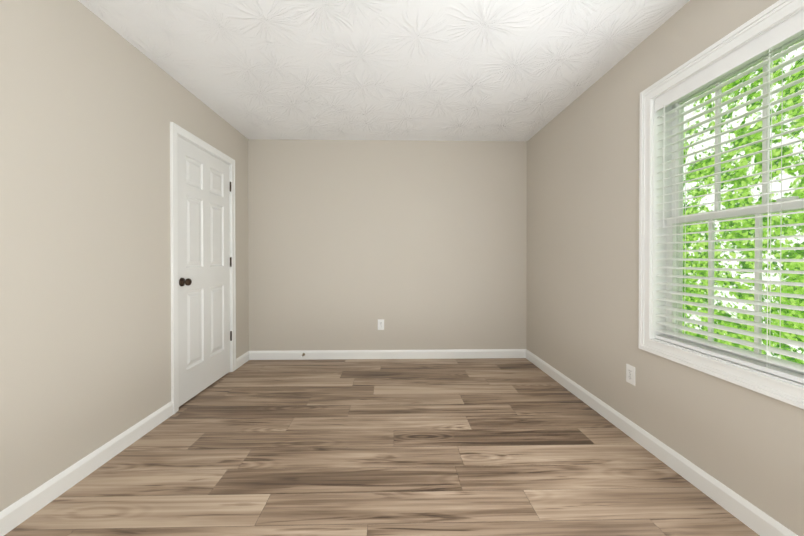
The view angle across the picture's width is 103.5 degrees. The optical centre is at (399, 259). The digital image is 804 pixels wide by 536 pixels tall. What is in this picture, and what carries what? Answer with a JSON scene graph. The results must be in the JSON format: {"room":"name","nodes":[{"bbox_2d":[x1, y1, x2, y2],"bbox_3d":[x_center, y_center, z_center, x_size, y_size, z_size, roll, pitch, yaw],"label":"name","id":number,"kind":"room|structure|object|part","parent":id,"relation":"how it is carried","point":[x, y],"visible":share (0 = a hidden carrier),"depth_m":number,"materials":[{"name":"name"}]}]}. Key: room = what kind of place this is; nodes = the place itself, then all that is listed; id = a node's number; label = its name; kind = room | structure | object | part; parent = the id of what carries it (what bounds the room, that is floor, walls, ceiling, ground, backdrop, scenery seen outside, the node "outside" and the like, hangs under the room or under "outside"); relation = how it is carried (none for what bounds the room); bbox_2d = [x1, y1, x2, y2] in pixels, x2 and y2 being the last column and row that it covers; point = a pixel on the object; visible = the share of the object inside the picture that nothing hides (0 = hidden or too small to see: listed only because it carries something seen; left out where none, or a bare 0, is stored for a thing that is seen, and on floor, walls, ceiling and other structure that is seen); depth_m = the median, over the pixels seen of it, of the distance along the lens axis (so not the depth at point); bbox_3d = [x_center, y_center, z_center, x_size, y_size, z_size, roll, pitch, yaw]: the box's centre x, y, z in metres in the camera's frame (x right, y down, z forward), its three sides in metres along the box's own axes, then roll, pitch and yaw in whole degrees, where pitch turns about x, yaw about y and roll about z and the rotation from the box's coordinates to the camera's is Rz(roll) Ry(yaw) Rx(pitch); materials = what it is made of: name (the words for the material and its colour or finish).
{"room":"empty bedroom","nodes":[
{"label":"empty bedroom","id":0,"kind":"room"},
{"bbox_2d":[0,0,248,511],"bbox_3d":[-1.702,-0.095,1.467,0.140,2.440,4.090,0,0,-1],"label":"wall","id":1,"kind":"structure","parent":0,"point":[92,105],"depth_m":1.64,"materials":[{"name":"paint"}]},
{"bbox_2d":[0,401,172,535],"bbox_3d":[-1.612,1.080,0.875,0.014,0.098,2.827,0,0,-1],"label":"baseboard","id":2,"kind":"structure","parent":1,"relation":"attached to","point":[31,503],"depth_m":1.58,"materials":[{"name":"white wood"}]},
{"bbox_2d":[170,122,235,413],"bbox_3d":[-1.718,0.062,2.733,0.160,2.108,0.906,0,0,-1],"label":"door frame","id":3,"kind":"structure","parent":1,"relation":"attached to","point":[175,129],"depth_m":2.33,"materials":[{"name":"white wood"}]},
{"bbox_2d":[177,136,231,406],"bbox_3d":[-1.673,0.089,2.740,0.049,2.030,0.784,0,0,-1],"label":"door","id":4,"kind":"structure","parent":1,"relation":"in","point":[204,267],"depth_m":2.68,"materials":[{"name":"paint"}]},
{"bbox_2d":[179,278,191,285],"bbox_3d":[-1.622,0.171,2.412,0.066,0.067,0.067,0,0,-1],"label":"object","id":5,"kind":"structure","parent":4,"relation":"attached to","point":[183,281],"depth_m":2.40,"materials":[{"name":"brown metal"}]},
{"bbox_3d":[-1.663,0.018,3.125,0.014,1.566,0.012,0,0,-1],"label":"door hinges","id":6,"kind":"part","parent":4,"relation":"part of","materials":[{"name":"black metal"}]},
{"bbox_2d":[236,351,251,368],"bbox_3d":[-1.664,1.063,3.338,0.014,0.098,0.287,0,0,-1],"label":"baseboard","id":7,"kind":"structure","parent":1,"relation":"attached to","point":[241,360],"depth_m":3.37,"materials":[{"name":"white wood"}]},
{"bbox_2d":[4,358,759,535],"bbox_3d":[-0.077,1.184,1.510,3.610,0.120,4.590,0,0,-1],"label":"floor","id":8,"kind":"structure","parent":0,"point":[438,447],"depth_m":1.72,"materials":[{"name":"brown wood"}]},
{"bbox_2d":[78,0,689,140],"bbox_3d":[-0.077,-1.376,1.493,3.610,0.120,4.590,0,0,-1],"label":"ceiling","id":9,"kind":"structure","parent":0,"point":[467,70],"depth_m":2.07,"materials":[{"name":"white paint"}]},
{"bbox_2d":[248,139,526,350],"bbox_3d":[-0.121,-0.110,3.616,3.390,2.440,0.140,0,0,-1],"label":"wall","id":10,"kind":"structure","parent":0,"point":[418,245],"depth_m":3.54,"materials":[{"name":"paint"}]},
{"bbox_2d":[378,319,383,329],"bbox_3d":[-0.209,0.728,3.546,0.072,0.116,0.008,0,0,-1],"label":"electrical outlet","id":11,"kind":"object","parent":10,"relation":"attached to","point":[380,324],"visible":1,"depth_m":3.54,"materials":[{"name":"white plastic"}]},
{"bbox_2d":[252,349,523,359],"bbox_3d":[-0.130,1.061,3.547,3.090,0.098,0.014,0,0,-1],"label":"baseboard","id":12,"kind":"structure","parent":10,"relation":"attached to","point":[455,353],"depth_m":3.54,"materials":[{"name":"white wood"}]},
{"bbox_2d":[526,0,803,535],"bbox_3d":[1.548,-0.096,1.536,0.140,2.440,4.090,0,0,-1],"label":"wall","id":13,"kind":"structure","parent":0,"point":[583,245],"depth_m":2.07,"materials":[{"name":"paint"}]},
{"bbox_2d":[626,364,634,385],"bbox_3d":[1.464,0.729,2.011,0.008,0.116,0.072,0,0,-1],"label":"electrical outlet","id":14,"kind":"object","parent":13,"relation":"attached to","point":[630,374],"visible":1,"depth_m":2.01,"materials":[{"name":"white plastic"}]},
{"bbox_2d":[524,349,797,535],"bbox_3d":[1.471,1.075,1.542,0.014,0.098,4.090,0,0,-1],"label":"baseboard","id":15,"kind":"structure","parent":13,"relation":"attached to","point":[758,521],"depth_m":1.65,"materials":[{"name":"white wood"}]},
{"bbox_2d":[638,0,803,408],"bbox_3d":[1.558,-0.229,1.285,0.191,1.544,1.274,0,0,-1],"label":"window","id":16,"kind":"structure","parent":13,"relation":"in","point":[777,12],"depth_m":1.58,"materials":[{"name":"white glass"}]},
{"bbox_2d":[652,8,803,386],"bbox_3d":[1.553,-0.229,1.285,0.140,1.420,1.150,0,0,-1],"label":"window frame","id":17,"kind":"structure","parent":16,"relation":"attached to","point":[656,200],"depth_m":1.84,"materials":[{"name":"white wood"}]},
{"bbox_2d":[655,10,803,383],"bbox_3d":[1.513,-0.231,1.284,0.068,1.379,1.106,0,0,-1],"label":"window blinds","id":18,"kind":"object","parent":16,"relation":"attached to","point":[784,32],"visible":0.98,"depth_m":1.40,"materials":[{"name":"plastic"}]},
{"bbox_3d":[1.607,-0.229,1.286,0.092,1.384,1.114,0,0,-1],"label":"window sashes","id":19,"kind":"part","parent":16,"relation":"part of","materials":[{"name":"white wood"}]},
{"bbox_3d":[1.590,-0.234,1.286,0.034,1.294,1.030,0,0,-1],"label":"glass","id":20,"kind":"part","parent":16,"relation":"part of","materials":[{"name":"clear glass"}]},
{"bbox_2d":[776,196,798,201],"bbox_3d":[1.571,-0.245,1.285,0.020,0.012,0.060,0,0,-1],"label":"sash lock","id":21,"kind":"object","parent":16,"relation":"attached to","point":[788,198],"visible":0.71,"depth_m":1.27,"materials":[{"name":"white metal"}]},
{"label":"outside","id":22,"kind":"structure","parent":0,"visible":0},
{"bbox_2d":[682,40,803,363],"bbox_3d":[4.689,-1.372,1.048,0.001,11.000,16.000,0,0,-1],"label":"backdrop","id":23,"kind":"structure","parent":22,"point":[776,186],"depth_m":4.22,"materials":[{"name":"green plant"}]}
]}

